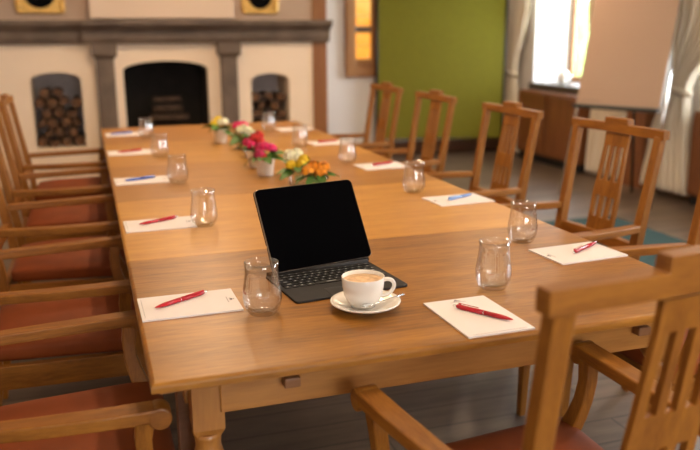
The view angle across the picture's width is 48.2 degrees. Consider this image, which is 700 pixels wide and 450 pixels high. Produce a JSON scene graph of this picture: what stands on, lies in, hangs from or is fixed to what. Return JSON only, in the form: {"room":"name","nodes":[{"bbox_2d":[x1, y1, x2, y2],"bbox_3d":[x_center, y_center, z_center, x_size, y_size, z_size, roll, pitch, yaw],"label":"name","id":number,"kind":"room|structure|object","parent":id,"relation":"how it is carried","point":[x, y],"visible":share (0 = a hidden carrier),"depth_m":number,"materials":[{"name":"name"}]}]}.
{"room":"meeting room","nodes":[
{"label":"meeting room","id":0,"kind":"room"},
{"bbox_2d":[33,73,278,140],"bbox_3d":[-2.689,-1.787,7.333,4.535,2.650,0.100,-5,15,-18],"label":"wall","id":1,"kind":"structure","parent":0,"point":[70,84],"depth_m":7.42,"materials":[{"name":"grey paint"}]},
{"bbox_2d":[0,0,313,187],"bbox_3d":[-2.595,-1.720,7.056,4.535,2.650,0.500,-5,15,-18],"label":"wall","id":2,"kind":"structure","parent":0,"point":[291,62],"depth_m":7.10,"materials":[{"name":"beige paint"}]},
{"bbox_2d":[14,0,64,13],"bbox_3d":[-2.657,-2.010,6.669,0.400,0.400,0.040,-5,15,-18],"label":"framed picture","id":3,"kind":"object","parent":2,"relation":"attached to","point":[21,6],"visible":1,"depth_m":6.69},
{"bbox_2d":[38,133,48,146],"bbox_3d":[-2.827,-0.787,7.214,0.090,0.087,0.321,-5,15,-18],"label":"log","id":4,"kind":"object","parent":2,"relation":"in","point":[43,140],"visible":0.93,"depth_m":7.07,"materials":[{"name":"brown wood"}]},
{"bbox_2d":[45,126,55,136],"bbox_3d":[-2.767,-0.870,7.207,0.092,0.092,0.320,-5,15,-18],"label":"log","id":5,"kind":"object","parent":4,"relation":"on","point":[49,132],"visible":0.82,"depth_m":7.07,"materials":[{"name":"brown wood"}]},
{"bbox_2d":[38,117,47,127],"bbox_3d":[-2.817,-0.951,7.176,0.088,0.091,0.320,-5,14,-17],"label":"log","id":6,"kind":"object","parent":5,"relation":"on","point":[44,121],"visible":0.88,"depth_m":7.03,"materials":[{"name":"brown wood"}]},
{"bbox_2d":[42,106,51,117],"bbox_3d":[-2.775,-1.039,7.158,0.085,0.088,0.320,-5,15,-18],"label":"log","id":7,"kind":"object","parent":6,"relation":"on","point":[46,112],"visible":0.92,"depth_m":7.02,"materials":[{"name":"brown wood"}]},
{"bbox_2d":[34,97,45,107],"bbox_3d":[-2.829,-1.119,7.143,0.084,0.083,0.320,-5,15,-18],"label":"log","id":8,"kind":"object","parent":7,"relation":"on","point":[40,102],"visible":0.94,"depth_m":7.00,"materials":[{"name":"brown wood"}]},
{"bbox_2d":[46,96,57,108],"bbox_3d":[-2.731,-1.125,7.168,0.102,0.096,0.321,-5,15,-18],"label":"log","id":9,"kind":"object","parent":7,"relation":"on","point":[52,101],"visible":0.99,"depth_m":7.03,"materials":[{"name":"brown wood"}]},
{"bbox_2d":[39,86,51,98],"bbox_3d":[-2.765,-1.198,7.099,0.093,0.100,0.321,-5,14,-17],"label":"log","id":10,"kind":"object","parent":9,"relation":"on","point":[45,93],"visible":1,"depth_m":6.96,"materials":[{"name":"brown wood"}]},
{"bbox_2d":[48,115,58,127],"bbox_3d":[-2.714,-0.947,7.155,0.091,0.097,0.320,-5,15,-18],"label":"log","id":11,"kind":"object","parent":5,"relation":"on","point":[53,121],"visible":0.98,"depth_m":7.01,"materials":[{"name":"brown wood"}]},
{"bbox_2d":[50,137,61,146],"bbox_3d":[-2.707,-0.765,7.202,0.102,0.066,0.321,-5,14,-17],"label":"log","id":12,"kind":"object","parent":2,"relation":"in","point":[55,141],"visible":0.98,"depth_m":7.06,"materials":[{"name":"brown wood"}]},
{"bbox_2d":[55,123,65,136],"bbox_3d":[-2.686,-0.886,7.258,0.092,0.096,0.320,-5,15,-18],"label":"log","id":13,"kind":"object","parent":12,"relation":"on","point":[60,130],"visible":0.83,"depth_m":7.12,"materials":[{"name":"brown wood"}]},
{"bbox_2d":[63,134,72,145],"bbox_3d":[-2.608,-0.792,7.231,0.089,0.085,0.320,-5,15,-18],"label":"log","id":14,"kind":"object","parent":2,"relation":"in","point":[67,139],"visible":0.93,"depth_m":7.09,"materials":[{"name":"brown wood"}]},
{"bbox_2d":[68,123,77,136],"bbox_3d":[-2.569,-0.882,7.245,0.088,0.086,0.321,-5,14,-17],"label":"log","id":15,"kind":"object","parent":14,"relation":"on","point":[72,130],"visible":0.93,"depth_m":7.10,"materials":[{"name":"brown wood"}]},
{"bbox_2d":[61,114,71,126],"bbox_3d":[-2.617,-0.962,7.210,0.093,0.093,0.320,-5,14,-17],"label":"log","id":16,"kind":"object","parent":15,"relation":"on","point":[65,120],"visible":0.91,"depth_m":7.07,"materials":[{"name":"brown wood"}]},
{"bbox_2d":[54,105,65,116],"bbox_3d":[-2.683,-1.052,7.230,0.092,0.093,0.320,-5,15,-18],"label":"log","id":17,"kind":"object","parent":16,"relation":"on","point":[59,111],"visible":0.91,"depth_m":7.09,"materials":[{"name":"brown wood"}]},
{"bbox_2d":[59,95,69,106],"bbox_3d":[-2.635,-1.145,7.211,0.096,0.091,0.320,-5,15,-18],"label":"log","id":18,"kind":"object","parent":17,"relation":"on","point":[64,99],"visible":0.96,"depth_m":7.06,"materials":[{"name":"brown wood"}]},
{"bbox_2d":[73,115,81,126],"bbox_3d":[-2.536,-0.979,7.280,0.081,0.095,0.320,-5,15,-18],"label":"log","id":19,"kind":"object","parent":15,"relation":"on","point":[77,121],"visible":0.87,"depth_m":7.14,"materials":[{"name":"brown wood"}]},
{"bbox_2d":[66,108,77,117],"bbox_3d":[-2.557,-1.034,7.197,0.101,0.075,0.322,-5,15,-19],"label":"log","id":20,"kind":"object","parent":19,"relation":"on","point":[72,112],"visible":0.98,"depth_m":7.06,"materials":[{"name":"brown wood"}]},
{"bbox_2d":[71,96,81,107],"bbox_3d":[-2.508,-1.131,7.181,0.094,0.095,0.322,-5,14,-17],"label":"log","id":21,"kind":"object","parent":20,"relation":"on","point":[76,102],"visible":0.99,"depth_m":7.04,"materials":[{"name":"brown wood"}]},
{"bbox_2d":[75,132,85,144],"bbox_3d":[-2.504,-0.803,7.269,0.094,0.093,0.320,-5,15,-18],"label":"log","id":22,"kind":"object","parent":2,"relation":"in","point":[80,139],"visible":0.98,"depth_m":7.13,"materials":[{"name":"brown wood"}]},
{"bbox_2d":[0,20,332,160],"bbox_3d":[-2.394,-1.056,6.877,4.680,1.445,0.253,-5,15,-18],"label":"mantelpiece","id":23,"kind":"object","parent":2,"relation":"attached to","point":[103,36],"visible":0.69,"depth_m":6.98,"materials":[{"name":"grey stone"}]},
{"bbox_2d":[0,20,81,44],"bbox_3d":[-3.483,-1.577,6.423,2.420,0.205,0.168,-5,15,-18],"label":"shelf","id":24,"kind":"object","parent":23,"relation":"attached to","point":[12,32],"depth_m":6.68,"materials":[{"name":"grey stone"}]},
{"bbox_2d":[80,20,243,43],"bbox_3d":[-1.657,-1.721,6.966,1.400,0.205,0.253,-5,15,-18],"label":"shelf","id":25,"kind":"object","parent":23,"relation":"attached to","point":[91,31],"depth_m":6.93,"materials":[{"name":"grey stone"}]},
{"bbox_2d":[241,20,332,42],"bbox_3d":[-0.598,-1.821,7.351,0.860,0.205,0.168,-5,15,-18],"label":"shelf","id":26,"kind":"object","parent":23,"relation":"attached to","point":[253,31],"depth_m":7.33,"materials":[{"name":"grey stone"}]},
{"bbox_2d":[241,0,277,13],"bbox_3d":[-0.840,-2.164,7.253,0.347,0.400,0.040,-5,15,-18],"label":"framed picture","id":27,"kind":"object","parent":2,"relation":"attached to","point":[247,6],"visible":1,"depth_m":7.27},
{"bbox_2d":[312,0,327,133],"bbox_3d":[-0.404,-1.929,7.857,0.145,2.650,0.708,-5,15,-18],"label":"trim","id":28,"kind":"structure","parent":2,"relation":"attached to","point":[319,49],"depth_m":7.63,"materials":[{"name":"brown wood"}]},
{"bbox_3d":[-0.839,-0.950,7.835,0.104,0.100,0.320,4,12,-20],"label":"log","id":29,"kind":"object","parent":2,"relation":"in","visible":0},
{"bbox_2d":[252,116,265,122],"bbox_3d":[-0.908,-1.035,7.833,0.089,0.085,0.321,-5,14,-17],"label":"log","id":30,"kind":"object","parent":29,"relation":"on","point":[254,119],"visible":0.48,"depth_m":7.78,"materials":[{"name":"brown wood"}]},
{"bbox_2d":[252,108,262,115],"bbox_3d":[-0.946,-1.121,7.738,0.102,0.064,0.320,-3,14,-18],"label":"log","id":31,"kind":"object","parent":30,"relation":"on","point":[255,112],"visible":0.68,"depth_m":7.59,"materials":[{"name":"brown wood"}]},
{"bbox_2d":[252,100,265,109],"bbox_3d":[-0.911,-1.202,7.781,0.079,0.092,0.320,-5,15,-18],"label":"log","id":32,"kind":"object","parent":31,"relation":"on","point":[259,105],"visible":0.87,"depth_m":7.64,"materials":[{"name":"brown wood"}]},
{"bbox_2d":[266,117,278,121],"bbox_3d":[-0.775,-1.033,7.815,0.085,0.091,0.320,-5,14,-17],"label":"log","id":33,"kind":"object","parent":29,"relation":"on","point":[273,118],"visible":0.37,"depth_m":7.71,"materials":[{"name":"brown wood"}]},
{"bbox_2d":[260,108,273,118],"bbox_3d":[-0.840,-1.118,7.805,0.089,0.090,0.321,-5,15,-19],"label":"log","id":34,"kind":"object","parent":33,"relation":"on","point":[268,114],"visible":0.78,"depth_m":7.66,"materials":[{"name":"brown wood"}]},
{"bbox_2d":[270,108,285,117],"bbox_3d":[-0.721,-1.127,7.848,0.093,0.088,0.320,-5,14,-18],"label":"log","id":35,"kind":"object","parent":33,"relation":"on","point":[279,113],"visible":0.8,"depth_m":7.71,"materials":[{"name":"brown wood"}]},
{"bbox_2d":[264,99,279,109],"bbox_3d":[-0.776,-1.201,7.790,0.096,0.101,0.321,-5,14,-17],"label":"log","id":36,"kind":"object","parent":35,"relation":"on","point":[272,104],"visible":0.9,"depth_m":7.65,"materials":[{"name":"brown wood"}]},
{"bbox_2d":[258,91,273,99],"bbox_3d":[-0.832,-1.283,7.727,0.088,0.084,0.321,-5,14,-17],"label":"log","id":37,"kind":"object","parent":36,"relation":"on","point":[265,94],"visible":0.98,"depth_m":7.59,"materials":[{"name":"brown wood"}]},
{"bbox_2d":[271,90,285,100],"bbox_3d":[-0.720,-1.299,7.807,0.085,0.087,0.322,-5,14,-17],"label":"log","id":38,"kind":"object","parent":36,"relation":"on","point":[278,95],"visible":0.94,"depth_m":7.67,"materials":[{"name":"brown wood"}]},
{"bbox_2d":[88,0,233,18],"bbox_3d":[-1.676,-2.431,6.871,1.260,1.190,0.098,-5,15,-18],"label":"wall","id":39,"kind":"structure","parent":0,"point":[99,9],"depth_m":6.95,"materials":[{"name":"paint"}]},
{"bbox_2d":[123,61,208,127],"bbox_3d":[-1.773,-1.182,7.501,0.760,0.785,0.440,-5,15,-18],"label":"fireplace opening","id":40,"kind":"structure","parent":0,"point":[145,81],"depth_m":7.65,"materials":[{"name":"brick"}]},
{"bbox_3d":[-1.746,-0.840,7.572,0.460,0.062,0.260,-5,15,-18],"label":"grate","id":41,"kind":"object","parent":40,"relation":"on","visible":0},
{"bbox_2d":[147,123,188,125],"bbox_3d":[-1.765,-0.941,7.606,0.400,0.103,0.098,-5,15,-18],"label":"log","id":42,"kind":"object","parent":41,"relation":"on","point":[158,123],"visible":0.2,"depth_m":7.58,"materials":[{"name":"brown wood"}]},
{"bbox_2d":[150,113,185,122],"bbox_3d":[-1.764,-1.036,7.578,0.340,0.091,0.086,-5,15,-18],"label":"log","id":43,"kind":"object","parent":42,"relation":"on","point":[161,121],"visible":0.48,"depth_m":7.56,"materials":[{"name":"brown wood"}]},
{"bbox_2d":[147,124,191,126],"bbox_3d":[-1.725,-0.911,7.488,0.420,0.102,0.097,-5,15,-18],"label":"log","id":44,"kind":"object","parent":41,"relation":"on","point":[167,124],"visible":0.2,"depth_m":7.47,"materials":[{"name":"brown wood"}]},
{"bbox_2d":[150,113,189,120],"bbox_3d":[-1.722,-1.034,7.482,0.360,0.058,0.101,-5,15,-18],"label":"log","id":45,"kind":"object","parent":44,"relation":"on","point":[155,117],"visible":1,"depth_m":7.44,"materials":[{"name":"brown wood"}]},
{"bbox_2d":[153,105,182,113],"bbox_3d":[-1.747,-1.112,7.505,0.280,0.082,0.082,-5,15,-18],"label":"log","id":46,"kind":"object","parent":45,"relation":"on","point":[161,108],"visible":1,"depth_m":7.48,"materials":[{"name":"brown wood"}]},
{"bbox_2d":[153,96,181,101],"bbox_3d":[-1.748,-1.206,7.483,0.260,0.050,0.085,-5,15,-18],"label":"log","id":47,"kind":"object","parent":46,"relation":"on","point":[169,98],"visible":1,"depth_m":7.45,"materials":[{"name":"brown wood"}]},
{"bbox_2d":[0,148,699,449],"bbox_3d":[0.334,0.576,3.412,7.700,0.100,11.700,-5,15,-18],"label":"floor","id":48,"kind":"structure","parent":0,"point":[453,409],"depth_m":2.90,"materials":[{"name":"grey wood"}]},
{"bbox_2d":[0,94,110,282],"bbox_3d":[-1.623,-0.237,4.442,0.561,1.012,0.572,-5,14,-17],"label":"armchair","id":49,"kind":"object","parent":48,"relation":"on","point":[5,99],"visible":0.44,"depth_m":4.33,"materials":[{"name":"brown wood"}]},
{"bbox_2d":[0,114,117,282],"bbox_3d":[-1.391,-0.071,3.764,0.561,1.012,0.572,-5,15,-18],"label":"armchair","id":50,"kind":"object","parent":48,"relation":"on","point":[86,213],"visible":0.38,"depth_m":3.63,"materials":[{"name":"brown wood"}]},
{"bbox_2d":[0,185,128,398],"bbox_3d":[-1.155,0.097,3.074,0.561,1.012,0.572,-5,14,-17],"label":"armchair","id":51,"kind":"object","parent":48,"relation":"on","point":[89,263],"visible":0.48,"depth_m":2.91,"materials":[{"name":"brown wood"}]},
{"bbox_2d":[0,235,147,405],"bbox_3d":[-0.915,0.268,2.374,0.561,1.012,0.572,-5,15,-19],"label":"armchair","id":52,"kind":"object","parent":48,"relation":"on","point":[23,308],"visible":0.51,"depth_m":2.22,"materials":[{"name":"brown wood"}]},
{"bbox_2d":[0,310,174,449],"bbox_3d":[-0.669,0.444,1.654,0.561,1.012,0.572,-5,15,-18],"label":"armchair","id":53,"kind":"object","parent":48,"relation":"on","point":[127,416],"visible":0.87,"depth_m":1.64,"materials":[{"name":"brown wood"}]},
{"bbox_2d":[329,82,402,159],"bbox_3d":[-0.004,-0.419,5.148,0.561,1.012,0.572,-5,15,-19],"label":"armchair","id":54,"kind":"object","parent":48,"relation":"on","point":[388,88],"visible":0.29,"depth_m":5.13,"materials":[{"name":"brown wood"}]},
{"bbox_2d":[101,121,668,449],"bbox_3d":[-0.349,0.146,3.396,1.262,0.750,3.895,-5,15,-18],"label":"conference table","id":55,"kind":"object","parent":48,"relation":"on","point":[214,365],"visible":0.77,"depth_m":1.87,"materials":[{"name":"brown wood"}]},
{"bbox_2d":[105,132,143,136],"bbox_3d":[-1.331,-0.535,4.611,0.210,0.004,0.148,-5,15,-18],"label":"notepad","id":56,"kind":"object","parent":55,"relation":"on","point":[133,133],"visible":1,"depth_m":4.59,"materials":[{"name":"white paper"}]},
{"bbox_2d":[107,149,152,155],"bbox_3d":[-1.098,-0.361,3.898,0.210,0.004,0.148,-5,15,-18],"label":"notepad","id":57,"kind":"object","parent":55,"relation":"on","point":[145,151],"visible":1,"depth_m":3.86,"materials":[{"name":"white paper"}]},
{"bbox_2d":[114,175,170,185],"bbox_3d":[-0.841,-0.180,3.156,0.210,0.004,0.148,-5,15,-19],"label":"notepad","id":58,"kind":"object","parent":55,"relation":"on","point":[159,179],"visible":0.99,"depth_m":3.13,"materials":[{"name":"white paper"}]},
{"bbox_2d":[123,216,196,232],"bbox_3d":[-0.592,-0.003,2.428,0.210,0.004,0.148,-5,15,-19],"label":"notepad","id":59,"kind":"object","parent":55,"relation":"on","point":[182,222],"visible":1,"depth_m":2.41,"materials":[{"name":"white paper"}]},
{"bbox_2d":[138,215,177,224],"bbox_3d":[-0.600,-0.016,2.448,0.011,0.012,0.145,12,19,42],"label":"ballpoint pen","id":60,"kind":"object","parent":59,"relation":"on","point":[172,216],"visible":1,"depth_m":2.45,"materials":[{"name":"red plastic"}]},
{"bbox_2d":[137,288,243,322],"bbox_3d":[-0.351,0.173,1.707,0.210,0.004,0.148,-5,15,-19],"label":"notepad","id":61,"kind":"object","parent":55,"relation":"on","point":[222,300],"visible":1,"depth_m":1.69,"materials":[{"name":"white paper"}]},
{"bbox_2d":[154,290,206,307],"bbox_3d":[-0.371,0.163,1.719,0.011,0.012,0.145,11,18,39],"label":"ballpoint pen","id":62,"kind":"object","parent":61,"relation":"on","point":[199,293],"visible":1,"depth_m":1.72,"materials":[{"name":"red plastic"}]},
{"bbox_2d":[213,128,226,143],"bbox_3d":[-0.701,-0.480,4.221,0.081,0.076,0.081,-5,15,-18],"label":"pot","id":63,"kind":"object","parent":55,"relation":"on","point":[220,137],"visible":0.81,"depth_m":4.20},
{"bbox_2d":[201,115,235,136],"bbox_3d":[-0.704,-0.526,4.200,0.199,0.120,0.168,-5,15,-18],"label":"posy","id":64,"kind":"object","parent":63,"relation":"in","point":[218,120],"visible":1,"depth_m":4.18,"materials":[{"name":"yellow plant"}]},
{"bbox_2d":[246,150,256,167],"bbox_3d":[-0.418,-0.295,3.463,0.081,0.076,0.081,-5,15,-18],"label":"pot","id":65,"kind":"object","parent":55,"relation":"on","point":[249,153],"visible":0.46,"depth_m":3.44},
{"bbox_2d":[236,130,264,152],"bbox_3d":[-0.415,-0.351,3.459,0.154,0.132,0.166,12,18,40],"label":"posy","id":66,"kind":"object","parent":65,"relation":"in","point":[258,136],"visible":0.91,"depth_m":3.42,"materials":[{"name":"red plant"}]},
{"bbox_2d":[243,257,281,316],"bbox_3d":[-0.184,0.132,1.640,0.083,0.115,0.083,-5,15,-18],"label":"water glass","id":67,"kind":"object","parent":55,"relation":"on","point":[276,264],"visible":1,"depth_m":1.63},
{"bbox_2d":[256,159,274,176],"bbox_3d":[-0.352,-0.243,3.249,0.081,0.076,0.081,-5,15,-18],"label":"pot","id":68,"kind":"object","parent":55,"relation":"on","point":[264,169],"visible":0.77,"depth_m":3.22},
{"bbox_2d":[245,142,284,163],"bbox_3d":[-0.343,-0.287,3.231,0.155,0.115,0.154,11,18,38],"label":"posy","id":69,"kind":"object","parent":68,"relation":"in","point":[259,154],"visible":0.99,"depth_m":3.21,"materials":[{"name":"pink plant"}]},
{"bbox_2d":[275,127,313,131],"bbox_3d":[-0.343,-0.591,4.816,0.210,0.004,0.148,-6,15,-21],"label":"notepad","id":70,"kind":"object","parent":55,"relation":"on","point":[291,128],"visible":0.98,"depth_m":4.78,"materials":[{"name":"white paper"}]},
{"bbox_2d":[306,140,351,145],"bbox_3d":[-0.116,-0.444,4.213,0.210,0.004,0.148,-6,15,-21],"label":"notepad","id":71,"kind":"object","parent":55,"relation":"on","point":[315,143],"visible":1,"depth_m":4.18,"materials":[{"name":"white paper"}]},
{"bbox_2d":[253,180,407,303],"bbox_3d":[-0.054,0.025,1.894,0.297,0.200,0.338,-7,15,-24],"label":"laptop","id":72,"kind":"object","parent":55,"relation":"on","point":[316,233],"visible":0.82,"depth_m":1.95,"materials":[{"name":"metal"}]},
{"bbox_2d":[330,290,400,313],"bbox_3d":[0.033,0.170,1.678,0.152,0.020,0.152,-5,15,-18],"label":"saucer","id":73,"kind":"object","parent":55,"relation":"on","point":[338,300],"visible":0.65,"depth_m":1.67,"materials":[{"name":"ceramic"}]},
{"bbox_2d":[341,270,395,309],"bbox_3d":[0.035,0.141,1.671,0.107,0.067,0.092,5,15,21],"label":"coffee cup","id":74,"kind":"object","parent":73,"relation":"on","point":[360,287],"visible":0.99,"depth_m":1.65,"materials":[{"name":"white porcelain"},{"name":"coffee foam"}]},
{"bbox_2d":[360,293,403,307],"bbox_3d":[0.069,0.161,1.655,0.116,0.010,0.019,-10,17,-34],"label":"teaspoon","id":75,"kind":"object","parent":73,"relation":"on","point":[366,305],"visible":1,"depth_m":1.64,"materials":[{"name":"silver metal"}]},
{"bbox_2d":[353,161,409,169],"bbox_3d":[0.139,-0.263,3.471,0.210,0.004,0.148,-6,15,-21],"label":"notepad","id":76,"kind":"object","parent":55,"relation":"on","point":[367,166],"visible":1,"depth_m":3.44,"materials":[{"name":"white paper"}]},
{"bbox_2d":[422,193,494,206],"bbox_3d":[0.382,-0.090,2.761,0.210,0.004,0.148,-6,15,-21],"label":"notepad","id":77,"kind":"object","parent":55,"relation":"on","point":[442,201],"visible":1,"depth_m":2.74,"materials":[{"name":"white paper"}]},
{"bbox_2d":[423,295,534,338],"bbox_3d":[0.264,0.189,1.631,0.148,0.004,0.210,-5,15,-19],"label":"notepad","id":78,"kind":"object","parent":55,"relation":"on","point":[471,325],"visible":1,"depth_m":1.61,"materials":[{"name":"white paper"}]},
{"bbox_2d":[453,303,513,319],"bbox_3d":[0.277,0.181,1.628,0.145,0.012,0.011,11,18,38],"label":"ballpoint pen","id":79,"kind":"object","parent":78,"relation":"on","point":[459,306],"visible":1,"depth_m":1.63,"materials":[{"name":"red plastic"}]},
{"bbox_2d":[475,240,511,290],"bbox_3d":[0.330,0.091,1.794,0.083,0.115,0.083,-11,18,-38],"label":"water glass","id":80,"kind":"object","parent":55,"relation":"on","point":[508,244],"visible":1,"depth_m":1.79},
{"bbox_2d":[507,202,537,243],"bbox_3d":[0.484,-0.008,2.192,0.083,0.115,0.083,2,14,11],"label":"water glass","id":81,"kind":"object","parent":55,"relation":"on","point":[510,202],"visible":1,"depth_m":2.19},
{"bbox_2d":[528,241,627,264],"bbox_3d":[0.608,0.074,2.090,0.210,0.004,0.148,-6,15,-22],"label":"notepad","id":82,"kind":"object","parent":55,"relation":"on","point":[561,254],"visible":0.96,"depth_m":2.08,"materials":[{"name":"white paper"}]},
{"bbox_2d":[573,241,596,252],"bbox_3d":[0.638,0.058,2.119,0.011,0.012,0.145,12,18,41],"label":"ballpoint pen","id":83,"kind":"object","parent":82,"relation":"on","point":[588,245],"visible":1,"depth_m":2.10,"materials":[{"name":"red plastic"}]},
{"bbox_3d":[-0.203,-0.186,3.021,0.077,0.072,0.077,-5,15,-18],"label":"glass vase","id":84,"kind":"object","parent":55,"relation":"on","visible":0},
{"bbox_2d":[276,148,318,180],"bbox_3d":[-0.196,-0.232,3.015,0.159,0.125,0.173,4,14,17],"label":"posy","id":85,"kind":"object","parent":84,"relation":"in","point":[296,160],"visible":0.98,"depth_m":2.99,"materials":[{"name":"yellow plant"}]},
{"bbox_3d":[-0.544,-0.421,3.986,0.077,0.072,0.077,-5,15,-18],"label":"glass vase","id":86,"kind":"object","parent":55,"relation":"on","visible":0},
{"bbox_2d":[228,121,251,145],"bbox_3d":[-0.537,-0.463,3.966,0.167,0.124,0.177,-5,15,-18],"label":"posy","id":87,"kind":"object","parent":86,"relation":"in","point":[241,127],"visible":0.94,"depth_m":3.95,"materials":[{"name":"beige plant"}]},
{"bbox_3d":[-0.121,-0.142,2.842,0.077,0.072,0.077,-5,15,-18],"label":"glass vase","id":88,"kind":"object","parent":55,"relation":"on","visible":0},
{"bbox_2d":[292,160,339,184],"bbox_3d":[-0.120,-0.178,2.830,0.139,0.108,0.189,6,15,25],"label":"posy","id":89,"kind":"object","parent":88,"relation":"in","point":[312,169],"visible":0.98,"depth_m":2.81,"materials":[{"name":"orange plant"}]},
{"bbox_2d":[366,89,456,179],"bbox_3d":[0.238,-0.246,4.437,0.561,1.012,0.572,-5,15,-18],"label":"armchair","id":90,"kind":"object","parent":48,"relation":"on","point":[437,97],"visible":0.27,"depth_m":4.42,"materials":[{"name":"brown wood"}]},
{"bbox_2d":[422,101,543,212],"bbox_3d":[0.506,-0.057,3.664,0.561,1.012,0.572,-5,15,-18],"label":"armchair","id":91,"kind":"object","parent":48,"relation":"on","point":[513,111],"visible":0.25,"depth_m":3.65,"materials":[{"name":"brown wood"}]},
{"bbox_2d":[350,245,699,449],"bbox_3d":[0.361,0.484,1.391,0.561,1.048,0.544,-6,15,-23],"label":"armchair","id":92,"kind":"object","parent":48,"relation":"on","point":[673,282],"visible":1,"depth_m":1.08,"materials":[{"name":"brown wood"}]},
{"bbox_2d":[516,89,590,172],"bbox_3d":[2.062,-0.982,7.974,0.181,0.728,1.120,-5,15,-18],"label":"base cabinet","id":93,"kind":"object","parent":48,"relation":"on","point":[551,147],"visible":0.73,"depth_m":7.83,"materials":[{"name":"brown wood"}]},
{"bbox_2d":[501,116,669,415],"bbox_3d":[0.771,0.114,2.962,0.561,1.012,0.572,-6,15,-22],"label":"armchair","id":94,"kind":"object","parent":48,"relation":"on","point":[620,130],"visible":0.27,"depth_m":2.95,"materials":[{"name":"brown wood"}]},
{"bbox_2d":[544,215,686,266],"bbox_3d":[1.720,0.272,4.382,1.270,0.012,2.550,-5,15,-18],"label":"rug","id":95,"kind":"object","parent":48,"relation":"on","point":[651,236],"visible":0.12,"depth_m":5.12,"materials":[{"name":"carpet"}]},
{"bbox_2d":[558,0,682,209],"bbox_3d":[2.173,-1.072,6.161,0.808,1.745,0.564,13,19,43],"label":"flip chart","id":96,"kind":"object","parent":48,"relation":"on","point":[630,52],"visible":0.95,"depth_m":6.06,"materials":[{"name":"paper"}]},
{"bbox_2d":[572,104,659,112],"bbox_3d":[2.060,-0.908,6.094,0.700,0.036,0.064,13,19,43],"label":"tray","id":97,"kind":"object","parent":96,"relation":"on","point":[646,108],"depth_m":6.03,"materials":[{"name":"metal"}]},
{"bbox_2d":[559,187,699,416],"bbox_3d":[1.006,0.270,2.321,0.561,1.012,0.572,-5,15,-19],"label":"armchair","id":98,"kind":"object","parent":48,"relation":"on","point":[634,357],"visible":0.05,"depth_m":2.49,"materials":[{"name":"brown wood"}]},
{"bbox_2d":[687,111,699,205],"bbox_3d":[2.930,-0.363,5.439,0.181,0.728,1.420,-5,15,-18],"label":"base cabinet","id":99,"kind":"object","parent":48,"relation":"on","point":[693,182],"visible":1,"depth_m":6.00,"materials":[{"name":"brown wood"}]},
{"bbox_2d":[326,0,463,143],"bbox_3d":[0.558,-2.175,8.838,2.320,2.650,0.600,-5,15,-18],"label":"wall","id":100,"kind":"structure","parent":0,"point":[347,97],"depth_m":8.49,"materials":[{"name":"paint"}]},
{"bbox_2d":[344,0,375,76],"bbox_3d":[0.118,-2.333,8.294,0.360,1.500,0.050,-5,15,-18],"label":"stained glass panel","id":101,"kind":"object","parent":100,"relation":"attached to","point":[365,66],"visible":0.9,"depth_m":8.36,"materials":[{"name":"wood"},{"name":"amber stained glass"}]},
{"bbox_2d":[375,0,507,150],"bbox_3d":[0.986,-1.730,8.377,1.426,2.000,0.275,-1,14,-3],"label":"wall panel","id":102,"kind":"object","parent":100,"relation":"attached to","point":[457,48],"visible":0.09,"depth_m":8.41,"materials":[{"name":"green fabric"}]},
{"bbox_2d":[384,138,498,152],"bbox_3d":[0.674,-0.882,8.853,2.300,0.130,0.023,-5,15,-18],"label":"baseboard","id":103,"kind":"structure","parent":100,"relation":"attached to","point":[466,143],"depth_m":9.02,"materials":[{"name":"brown wood"}]},
{"bbox_2d":[517,0,699,158],"bbox_3d":[3.648,-1.040,4.152,0.500,2.650,11.700,-5,15,-18],"label":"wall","id":104,"kind":"structure","parent":0,"point":[546,41],"depth_m":8.38,"materials":[{"name":"paint"}]},
{"bbox_2d":[503,0,530,152],"bbox_3d":[1.781,-2.047,8.540,0.108,2.470,0.579,-4,14,-16],"label":"curtain","id":105,"kind":"object","parent":104,"relation":"hanging from","point":[518,10],"visible":0.55,"depth_m":8.52,"materials":[{"name":"fabric"}]},
{"bbox_2d":[528,0,580,94],"bbox_3d":[2.346,-2.053,7.809,0.545,1.424,1.120,-5,15,-18],"label":"window","id":106,"kind":"structure","parent":104,"relation":"in","point":[572,87],"depth_m":8.34,"materials":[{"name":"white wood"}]},
{"bbox_2d":[558,70,569,83],"bbox_3d":[2.208,-1.526,8.075,0.124,0.135,0.124,-5,15,-18],"label":"vase","id":107,"kind":"object","parent":106,"relation":"on","point":[563,77],"visible":0.99,"depth_m":8.03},
{"bbox_2d":[499,138,690,199],"bbox_3d":[3.474,0.258,4.176,0.020,0.120,10.870,-5,15,-18],"label":"baseboard","id":108,"kind":"structure","parent":104,"relation":"attached to","point":[658,190],"depth_m":6.49,"materials":[{"name":"brown wood"}]},
{"bbox_2d":[585,0,625,179],"bbox_3d":[2.286,-1.687,7.064,0.076,2.470,0.780,-5,15,-18],"label":"curtain","id":109,"kind":"object","parent":104,"relation":"hanging from","point":[596,138],"visible":0.23,"depth_m":7.22,"materials":[{"name":"fabric"}]},
{"bbox_2d":[623,111,655,188],"bbox_3d":[2.504,-1.628,6.568,0.098,2.650,0.260,-5,15,-18],"label":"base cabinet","id":110,"kind":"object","parent":104,"relation":"attached to","point":[642,119],"depth_m":6.74,"materials":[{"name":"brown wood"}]},
{"bbox_2d":[640,0,699,195],"bbox_3d":[2.655,-1.403,5.840,0.108,2.440,1.200,-4,14,-16],"label":"curtain","id":111,"kind":"object","parent":104,"relation":"hanging from","point":[674,167],"visible":0.72,"depth_m":6.14,"materials":[{"name":"fabric"}]},
{"label":"outside","id":112,"kind":"structure","parent":0,"visible":0},
{"bbox_3d":[14.723,-1.000,11.587,24.950,0.100,40.000,-5,15,-18],"label":"ground","id":113,"kind":"structure","parent":112,"visible":0},
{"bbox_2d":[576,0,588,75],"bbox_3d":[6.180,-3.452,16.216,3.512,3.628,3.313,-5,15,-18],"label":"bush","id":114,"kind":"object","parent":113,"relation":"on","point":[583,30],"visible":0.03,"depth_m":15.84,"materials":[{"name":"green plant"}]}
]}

